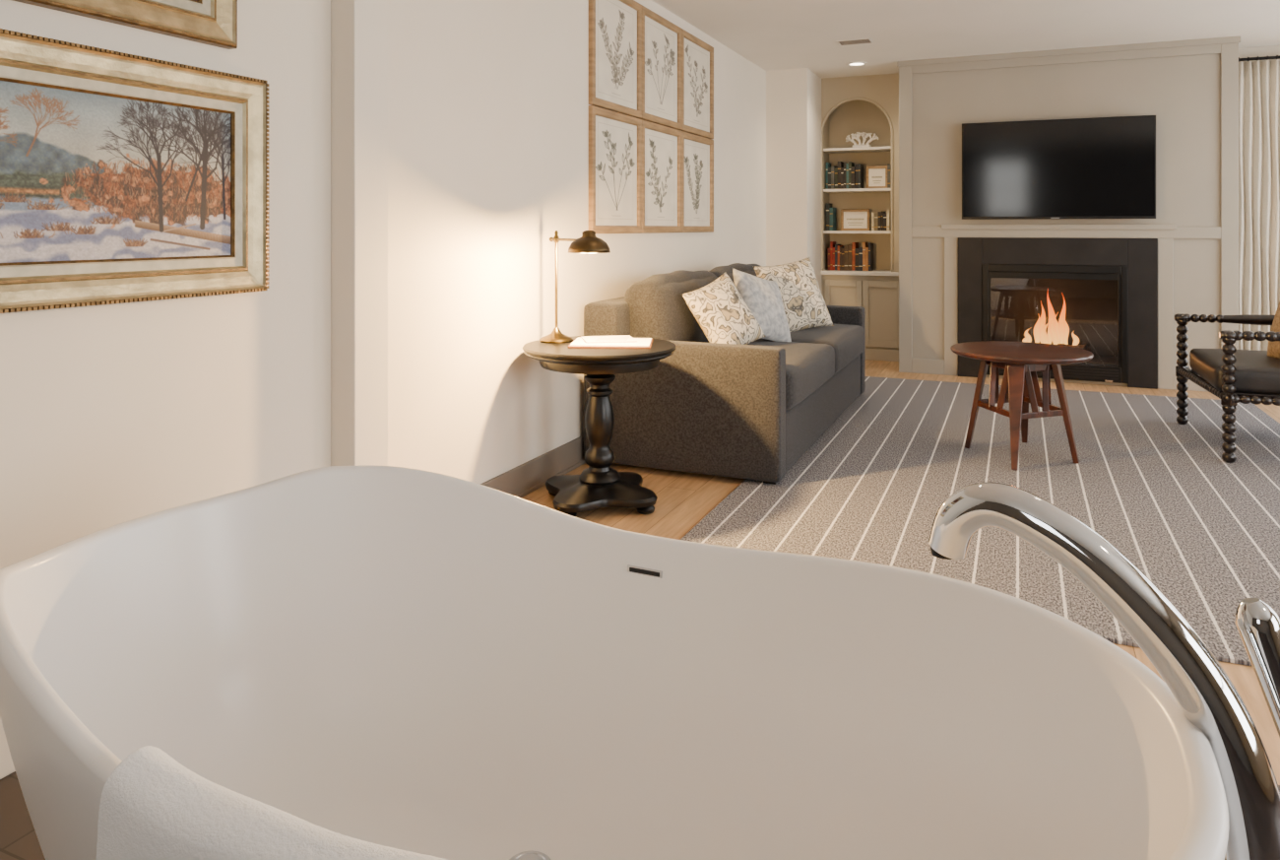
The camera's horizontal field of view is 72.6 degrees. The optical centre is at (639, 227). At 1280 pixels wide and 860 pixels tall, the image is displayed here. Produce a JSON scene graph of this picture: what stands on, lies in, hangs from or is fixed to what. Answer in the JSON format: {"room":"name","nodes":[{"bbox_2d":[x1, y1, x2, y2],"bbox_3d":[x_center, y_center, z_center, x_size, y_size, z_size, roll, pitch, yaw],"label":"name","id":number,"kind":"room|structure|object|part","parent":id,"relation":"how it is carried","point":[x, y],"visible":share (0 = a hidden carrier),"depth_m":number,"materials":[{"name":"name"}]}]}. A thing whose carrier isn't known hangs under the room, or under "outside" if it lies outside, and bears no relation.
{"room":"hotel room","nodes":[
{"label":"hotel room","id":0,"kind":"room"},
{"bbox_2d":[0,0,766,568],"bbox_3d":[-0.555,-0.090,3.976,0.100,2.580,10.250,0,0,24],"label":"wall","id":1,"kind":"structure","parent":0,"point":[114,414],"depth_m":3.15,"materials":[{"name":"paint"}]},
{"bbox_2d":[0,716,15,778],"bbox_3d":[-1.750,1.130,1.083,0.016,0.140,3.790,0,0,24],"label":"baseboard","id":2,"kind":"structure","parent":1,"relation":"attached to","point":[7,767],"depth_m":1.90,"materials":[{"name":"white paint"}]},
{"bbox_2d":[12,0,237,49],"bbox_3d":[-1.311,-0.801,2.066,0.038,0.597,0.843,0,0,24],"label":"framed painting","id":3,"kind":"object","parent":1,"relation":"attached to","point":[214,23],"visible":1,"depth_m":2.26,"materials":[{"name":"beige wood"}]},
{"bbox_2d":[0,28,269,313],"bbox_3d":[-1.286,-0.121,2.119,0.041,0.613,0.940,0,0,24],"label":"landscape painting","id":4,"kind":"object","parent":1,"relation":"attached to","point":[125,177],"visible":1,"depth_m":2.15,"materials":[{"name":"multicoloured paint"}]},
{"bbox_2d":[480,435,585,497],"bbox_3d":[0.098,1.130,5.325,0.022,0.140,5.135,0,0,24],"label":"baseboard","id":5,"kind":"structure","parent":1,"relation":"attached to","point":[521,480],"depth_m":4.03,"materials":[{"name":"paint"}]},
{"bbox_2d":[588,0,713,233],"bbox_3d":[0.134,-0.635,5.405,0.026,1.334,1.954,0,0,24],"label":"print","id":6,"kind":"object","parent":1,"relation":"attached to","point":[651,80],"visible":1,"depth_m":5.22,"materials":[{"name":"white paper"}]},
{"bbox_3d":[-0.126,-0.970,4.806,0.026,0.664,0.647,0,0,23],"label":"frame","id":7,"kind":"part","parent":6,"relation":"part of","materials":[{"name":"brown wood"}]},
{"bbox_3d":[-0.126,-0.300,4.806,0.026,0.664,0.647,0,0,23],"label":"frame","id":8,"kind":"part","parent":6,"relation":"part of","materials":[{"name":"brown wood"}]},
{"bbox_2d":[595,0,637,110],"bbox_3d":[-0.131,-0.970,4.808,0.001,0.580,0.563,0,0,24],"label":"print","id":9,"kind":"object","parent":6,"relation":"attached to","point":[615,21],"depth_m":4.82},
{"bbox_2d":[595,115,637,225],"bbox_3d":[-0.131,-0.300,4.808,0.001,0.580,0.563,0,0,24],"label":"print","id":10,"kind":"object","parent":6,"relation":"attached to","point":[615,141],"depth_m":4.80},
{"bbox_3d":[0.134,-0.970,5.405,0.026,0.664,0.647,0,0,23],"label":"frame","id":11,"kind":"part","parent":6,"relation":"part of","materials":[{"name":"brown wood"}]},
{"bbox_2d":[644,15,677,122],"bbox_3d":[0.130,-0.970,5.407,0.001,0.580,0.563,0,0,24],"label":"print","id":12,"kind":"object","parent":6,"relation":"attached to","point":[661,42],"depth_m":5.41},
{"bbox_2d":[644,128,677,225],"bbox_3d":[0.130,-0.300,5.407,0.001,0.580,0.563,0,0,24],"label":"print","id":13,"kind":"object","parent":6,"relation":"attached to","point":[661,149],"depth_m":5.41},
{"bbox_3d":[0.134,-0.300,5.405,0.026,0.664,0.647,0,0,23],"label":"frame","id":14,"kind":"part","parent":6,"relation":"part of","materials":[{"name":"brown wood"}]},
{"bbox_2d":[684,38,709,131],"bbox_3d":[0.390,-0.970,6.006,0.001,0.580,0.563,0,0,24],"label":"print","id":15,"kind":"object","parent":6,"relation":"attached to","point":[696,58],"depth_m":6.01},
{"bbox_2d":[684,138,709,226],"bbox_3d":[0.390,-0.300,6.006,0.001,0.580,0.563,0,0,24],"label":"print","id":16,"kind":"object","parent":6,"relation":"attached to","point":[696,155],"depth_m":6.01},
{"bbox_3d":[0.395,-0.970,6.004,0.026,0.664,0.647,0,0,23],"label":"frame","id":17,"kind":"part","parent":6,"relation":"part of","materials":[{"name":"brown wood"}]},
{"bbox_3d":[0.395,-0.300,6.004,0.026,0.664,0.647,0,0,23],"label":"frame","id":18,"kind":"part","parent":6,"relation":"part of","materials":[{"name":"brown wood"}]},
{"bbox_2d":[0,359,1279,859],"bbox_3d":[1.804,1.250,2.951,5.245,0.100,10.250,0,0,24],"label":"floor","id":19,"kind":"structure","parent":0,"point":[684,498],"depth_m":3.63,"materials":[{"name":"brown wood"}]},
{"bbox_2d":[330,0,387,465],"bbox_3d":[-0.924,-0.090,2.880,0.098,2.580,0.165,0,0,24],"label":"pilaster","id":20,"kind":"object","parent":19,"relation":"on","point":[358,28],"visible":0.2,"depth_m":2.82,"materials":[{"name":"paint"}]},
{"bbox_2d":[522,335,676,516],"bbox_3d":[-0.175,0.854,3.790,0.666,0.692,0.666,0,0,24],"label":"side table","id":21,"kind":"object","parent":19,"relation":"on","point":[599,485],"visible":0.95,"depth_m":3.67,"materials":[{"name":"black paint"}]},
{"bbox_2d":[539,230,610,342],"bbox_3d":[-0.294,0.259,3.741,0.176,0.497,0.514,0,0,-30],"label":"table lamp","id":22,"kind":"object","parent":21,"relation":"on","point":[588,242],"visible":1,"depth_m":3.72,"materials":[{"name":"gold metal"}]},
{"bbox_3d":[-0.375,0.233,3.903,0.028,0.440,0.028,0,0,23],"label":"stem","id":23,"kind":"part","parent":22,"relation":"part of","materials":[{"name":"gold metal"}]},
{"bbox_3d":[-0.316,0.053,3.793,0.012,0.012,0.350,0,0,-28],"label":"arm","id":24,"kind":"part","parent":22,"relation":"part of","materials":[{"name":"gold metal"}]},
{"bbox_3d":[-0.210,0.057,3.594,0.176,0.092,0.176,0,0,23],"label":"lamp shade","id":25,"kind":"part","parent":22,"relation":"part of","materials":[{"name":"brown metal"}]},
{"bbox_2d":[568,334,653,348],"bbox_3d":[-0.121,0.498,3.815,0.350,0.018,0.303,0,0,4],"label":"open book","id":26,"kind":"object","parent":21,"relation":"on","point":[601,342],"visible":1,"depth_m":3.74,"materials":[{"name":"paper"}]},
{"bbox_2d":[0,464,1228,859],"bbox_3d":[-0.172,0.840,1.198,1.657,0.720,0.960,0,0,24],"label":"bathtub","id":27,"kind":"object","parent":19,"relation":"on","point":[408,659],"visible":0.94,"depth_m":1.46,"materials":[{"name":"white ceramic"}]},
{"bbox_2d":[96,745,448,859],"bbox_3d":[-0.293,0.768,0.770,0.483,0.502,0.094,0,0,24],"label":"bath towel","id":28,"kind":"object","parent":27,"relation":"on","point":[153,806],"visible":1,"depth_m":0.80,"materials":[{"name":"fabric"}]},
{"bbox_3d":[0.009,0.622,1.577,0.070,0.013,0.006,0,0,25],"label":"overflow trim","id":29,"kind":"part","parent":27,"relation":"part of","materials":[{"name":"black metal"}]},
{"bbox_2d":[583,262,865,484],"bbox_3d":[0.674,0.721,5.279,1.066,0.959,2.432,0,0,24],"label":"sofa","id":30,"kind":"object","parent":19,"relation":"on","point":[751,411],"visible":0.64,"depth_m":4.23,"materials":[{"name":"fabric"}]},
{"bbox_3d":[0.277,0.780,5.452,0.200,0.800,2.400,0,0,23],"label":"frame","id":31,"kind":"part","parent":30,"relation":"part of","materials":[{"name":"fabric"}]},
{"bbox_2d":[624,269,717,342],"bbox_3d":[0.228,0.490,4.888,0.328,0.497,1.074,0,0,23],"label":"cushion","id":32,"kind":"object","parent":30,"relation":"on","point":[656,306],"depth_m":4.44,"materials":[{"name":"fabric"}]},
{"bbox_3d":[0.205,0.865,4.234,1.000,0.618,0.142,0,0,23],"label":"arm","id":33,"kind":"part","parent":30,"relation":"part of","materials":[{"name":"fabric"}]},
{"bbox_2d":[681,272,766,344],"bbox_3d":[0.443,0.465,4.584,0.235,0.446,0.480,0,0,40],"label":"throw pillow","id":34,"kind":"object","parent":30,"relation":"on","point":[719,308],"visible":0.91,"depth_m":4.50,"materials":[{"name":"beige fabric"}]},
{"bbox_2d":[708,262,760,283],"bbox_3d":[0.656,0.490,5.873,0.328,0.497,1.074,0,0,23],"label":"cushion","id":35,"kind":"object","parent":30,"relation":"on","point":[719,271],"depth_m":5.71,"materials":[{"name":"fabric"}]},
{"bbox_2d":[731,266,791,341],"bbox_3d":[0.707,0.465,5.036,0.227,0.477,0.518,0,0,42],"label":"throw pillow","id":36,"kind":"object","parent":30,"relation":"on","point":[762,296],"visible":0.75,"depth_m":4.96,"materials":[{"name":"white fabric"}]},
{"bbox_2d":[747,339,834,409],"bbox_3d":[0.549,0.775,4.747,0.872,0.272,1.072,0,0,23],"label":"seat cushion","id":37,"kind":"object","parent":30,"relation":"on","point":[809,366],"depth_m":4.54,"materials":[{"name":"fabric"}]},
{"bbox_2d":[752,256,833,331],"bbox_3d":[0.982,0.440,5.571,0.521,0.497,0.240,0,0,-33],"label":"throw pillow","id":38,"kind":"object","parent":30,"relation":"on","point":[803,303],"visible":0.76,"depth_m":5.51,"materials":[{"name":"beige fabric"}]},
{"bbox_2d":[758,323,865,374],"bbox_3d":[0.977,0.775,5.733,0.872,0.272,1.072,0,0,23],"label":"seat cushion","id":39,"kind":"object","parent":30,"relation":"on","point":[848,341],"depth_m":5.44,"materials":[{"name":"fabric"}]},
{"bbox_3d":[0.726,1.025,5.256,0.840,0.290,2.180,0,0,23],"label":"seat","id":40,"kind":"part","parent":30,"relation":"part of","materials":[{"name":"fabric"}]},
{"bbox_3d":[1.119,0.865,6.334,1.000,0.618,0.142,0,0,23],"label":"arm","id":41,"kind":"part","parent":30,"relation":"part of","materials":[{"name":"fabric"}]},
{"bbox_2d":[821,73,898,361],"bbox_3d":[2.093,-0.090,8.086,0.782,2.580,0.399,0,0,24],"label":"built-in bookcase","id":42,"kind":"object","parent":19,"relation":"on","point":[869,103],"visible":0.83,"depth_m":8.03,"materials":[{"name":"paint"}]},
{"bbox_3d":[1.864,0.780,7.998,0.340,0.600,0.020,0,0,23],"label":"door","id":43,"kind":"part","parent":42,"relation":"part of","materials":[{"name":"paint"}]},
{"bbox_2d":[840,208,869,230],"bbox_3d":[2.016,-0.070,8.147,0.260,0.200,0.050,0,0,24],"label":"frame","id":44,"kind":"object","parent":42,"relation":"on","point":[856,219],"visible":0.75,"depth_m":8.13,"materials":[{"name":"brown wood"}]},
{"bbox_3d":[1.969,-0.405,7.948,0.664,1.569,0.020,0,0,23],"label":"arch moulding","id":45,"kind":"part","parent":42,"relation":"part of","materials":[{"name":"paint"}]},
{"bbox_2d":[826,161,891,270],"bbox_3d":[2.046,-0.107,8.130,0.588,1.014,0.205,0,0,24],"label":"books","id":46,"kind":"object","parent":42,"relation":"on","point":[851,257],"visible":0.95,"depth_m":8.08,"materials":[{"name":"paper"}]},
{"bbox_3d":[2.038,-0.490,7.941,0.766,1.780,0.030,0,0,23],"label":"frame","id":47,"kind":"part","parent":42,"relation":"part of","materials":[{"name":"paint"}]},
{"bbox_2d":[821,269,898,275],"bbox_3d":[2.094,0.417,8.069,0.766,0.035,0.370,0,0,23],"label":"countertop","id":48,"kind":"structure","parent":42,"relation":"on","point":[825,272],"depth_m":7.94,"materials":[{"name":"white stone"}]},
{"bbox_2d":[845,131,878,147],"bbox_3d":[2.062,-0.812,8.100,0.304,0.153,0.090,0,0,24],"label":"sculpture","id":49,"kind":"object","parent":42,"relation":"on","point":[864,135],"visible":0.98,"depth_m":8.09,"materials":[{"name":"white ceramic"}]},
{"bbox_2d":[866,165,887,188],"bbox_3d":[2.197,-0.463,8.068,0.195,0.210,0.050,0,0,24],"label":"frame","id":50,"kind":"object","parent":42,"relation":"on","point":[876,176],"visible":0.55,"depth_m":8.05,"materials":[{"name":"brown wood"}]},
{"bbox_3d":[2.189,0.780,7.857,0.350,0.600,0.020,0,0,23],"label":"door","id":51,"kind":"part","parent":42,"relation":"part of","materials":[{"name":"paint"}]},
{"bbox_3d":[2.031,1.150,7.925,0.766,0.100,0.025,0,0,23],"label":"toe rail","id":52,"kind":"part","parent":42,"relation":"part of","materials":[{"name":"paint"}]},
{"bbox_2d":[680,376,1279,665],"bbox_3d":[2.106,1.193,4.509,2.634,0.014,4.250,0,0,24],"label":"area rug","id":53,"kind":"object","parent":19,"relation":"on","point":[1203,528],"visible":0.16,"depth_m":3.87,"materials":[{"name":"fabric"}]},
{"bbox_2d":[950,340,1093,469],"bbox_3d":[1.980,0.911,4.542,0.684,0.554,0.684,0,0,24],"label":"coffee table","id":54,"kind":"object","parent":53,"relation":"on","point":[1020,361],"visible":1,"depth_m":4.40,"materials":[{"name":"brown wood"}]},
{"bbox_3d":[1.806,0.925,4.666,0.125,0.525,0.085,0,0,35],"label":"leg","id":55,"kind":"part","parent":54,"relation":"part of","materials":[{"name":"brown wood"}]},
{"bbox_3d":[1.865,0.925,4.316,0.086,0.525,0.148,0,0,23],"label":"leg","id":56,"kind":"part","parent":54,"relation":"part of","materials":[{"name":"brown wood"}]},
{"bbox_3d":[2.095,0.925,4.768,0.086,0.525,0.148,0,0,23],"label":"leg","id":57,"kind":"part","parent":54,"relation":"part of","materials":[{"name":"brown wood"}]},
{"bbox_3d":[2.155,0.925,4.418,0.125,0.525,0.085,0,0,35],"label":"leg","id":58,"kind":"part","parent":54,"relation":"part of","materials":[{"name":"brown wood"}]},
{"bbox_2d":[1174,313,1279,462],"bbox_3d":[3.482,0.740,4.680,0.912,0.922,0.968,0,0,24],"label":"armchair","id":59,"kind":"object","parent":53,"relation":"on","point":[1234,375],"visible":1,"depth_m":4.47,"materials":[{"name":"brown wood"}]},
{"bbox_3d":[3.274,0.863,5.261,0.062,0.646,0.062,0,0,23],"label":"post","id":60,"kind":"part","parent":59,"relation":"part of","materials":[{"name":"brown wood"}]},
{"bbox_3d":[3.127,0.865,4.834,0.114,0.048,0.902,0,0,23],"label":"rail","id":61,"kind":"part","parent":59,"relation":"part of","materials":[{"name":"brown wood"}]},
{"bbox_3d":[2.980,0.868,4.407,0.048,0.064,0.048,0,0,-21],"label":"post block","id":62,"kind":"part","parent":59,"relation":"part of","materials":[{"name":"brown wood"}]},
{"bbox_3d":[2.980,0.863,4.407,0.062,0.646,0.062,0,0,23],"label":"post","id":63,"kind":"part","parent":59,"relation":"part of","materials":[{"name":"brown wood"}]},
{"bbox_3d":[2.980,0.545,4.407,0.072,0.050,0.072,0,0,23],"label":"post cap","id":64,"kind":"part","parent":59,"relation":"part of","materials":[{"name":"brown wood"}]},
{"bbox_2d":[1189,348,1279,394],"bbox_3d":[3.457,0.780,4.691,0.760,0.174,0.820,0,0,23],"label":"seat cushion","id":65,"kind":"object","parent":59,"relation":"on","point":[1256,372],"depth_m":4.52,"materials":[{"name":"leather"}]},
{"bbox_3d":[3.689,0.539,5.066,0.516,0.064,0.066,0,0,23],"label":"arm","id":66,"kind":"part","parent":59,"relation":"part of","materials":[{"name":"brown wood"}]},
{"bbox_3d":[3.302,0.865,4.289,0.686,0.044,0.044,0,0,20],"label":"arm rail","id":67,"kind":"part","parent":59,"relation":"part of","materials":[{"name":"brown wood"}]},
{"bbox_2d":[1267,301,1279,358],"bbox_3d":[3.451,0.500,4.520,0.212,0.464,0.480,0,0,6],"label":"lumbar pillow","id":68,"kind":"object","parent":59,"relation":"on","point":[1273,348],"visible":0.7,"depth_m":4.63,"materials":[{"name":"fabric"}]},
{"bbox_3d":[3.392,0.539,4.256,0.495,0.065,0.064,0,0,20],"label":"arm","id":69,"kind":"part","parent":59,"relation":"part of","materials":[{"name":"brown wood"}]},
{"bbox_2d":[958,237,1157,388],"bbox_3d":[3.307,0.640,6.987,1.400,1.120,0.528,0,0,24],"label":"fireplace","id":70,"kind":"object","parent":19,"relation":"on","point":[1099,296],"visible":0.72,"depth_m":6.94,"materials":[{"name":"stone"}]},
{"bbox_3d":[3.208,0.730,6.770,1.018,0.880,0.040,0,0,23],"label":"metal frame","id":71,"kind":"part","parent":70,"relation":"part of","materials":[{"name":"black metal"}]},
{"bbox_3d":[3.208,0.705,6.770,0.934,0.710,0.020,0,0,23],"label":"frame","id":72,"kind":"part","parent":70,"relation":"part of","materials":[{"name":"black metal"}]},
{"bbox_2d":[928,482,1279,859],"bbox_3d":[0.556,0.754,0.986,0.433,0.893,0.140,0,0,42],"label":"tap","id":73,"kind":"object","parent":19,"relation":"on","point":[1205,694],"visible":0.94,"depth_m":0.93,"materials":[{"name":"silver metal"}]},
{"bbox_2d":[766,67,821,291],"bbox_3d":[1.470,-0.090,8.052,0.365,2.580,0.960,0,0,24],"label":"wall pier","id":74,"kind":"object","parent":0,"point":[793,96],"visible":0.57,"depth_m":7.63,"materials":[{"name":"paint"}]},
{"bbox_2d":[651,0,1279,78],"bbox_3d":[1.804,-1.430,2.950,5.245,0.100,10.250,0,0,24],"label":"ceiling","id":75,"kind":"structure","parent":0,"point":[772,34],"depth_m":6.00,"materials":[{"name":"paint"}]},
{"bbox_2d":[835,37,873,45],"bbox_3d":[1.593,-1.376,6.461,0.250,0.008,0.160,0,0,23],"label":"ceiling vent","id":76,"kind":"object","parent":75,"relation":"attached to","point":[859,40],"depth_m":6.44,"materials":[{"name":"white metal"}]},
{"bbox_2d":[846,61,867,65],"bbox_3d":[1.824,-1.376,7.330,0.170,0.008,0.170,0,0,24],"label":"recessed light","id":77,"kind":"object","parent":75,"relation":"in","point":[858,63],"visible":1,"depth_m":7.32,"materials":[{"name":"beige"}]},
{"bbox_2d":[911,53,1220,385],"bbox_3d":[3.433,-0.090,7.215,2.370,2.580,0.930,0,0,24],"label":"wall","id":78,"kind":"structure","parent":0,"point":[1184,93],"depth_m":6.69,"materials":[{"name":"paint"}]},
{"bbox_2d":[961,115,1155,219],"bbox_3d":[3.203,-0.448,6.728,1.346,0.765,0.100,0,0,24],"label":"television","id":79,"kind":"object","parent":78,"relation":"attached to","point":[1094,167],"visible":1,"depth_m":6.67,"materials":[{"name":"black glass"}]},
{"bbox_2d":[898,42,1238,391],"bbox_3d":[3.243,-0.090,6.778,2.370,2.580,0.022,0,0,24],"label":"trim","id":80,"kind":"structure","parent":78,"relation":"attached to","point":[1228,231],"depth_m":6.63,"materials":[{"name":"white wood"}]},
{"bbox_2d":[896,36,1240,229],"bbox_3d":[3.235,-0.683,6.761,2.392,1.395,0.016,0,0,23],"label":"cap","id":81,"kind":"object","parent":78,"relation":"attached to","point":[1230,39],"depth_m":6.72,"materials":[{"name":"white wood"}]},
{"bbox_2d":[1238,45,1279,62],"bbox_3d":[5.299,-0.090,6.474,1.644,2.580,0.100,0,0,24],"label":"wall","id":82,"kind":"structure","parent":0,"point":[1264,50],"depth_m":6.67,"materials":[{"name":"paint"}]},
{"bbox_2d":[1238,55,1279,350],"bbox_3d":[5.184,-0.054,6.381,1.480,2.479,0.124,0,0,22],"label":"curtain","id":83,"kind":"object","parent":82,"relation":"hanging from","point":[1258,81],"visible":0.65,"depth_m":6.57,"materials":[{"name":"fabric"}]},
{"bbox_3d":[5.173,-1.275,6.354,1.480,0.024,0.024,0,0,23],"label":"rod","id":84,"kind":"part","parent":83,"relation":"part of","materials":[{"name":"black metal"}]}
]}

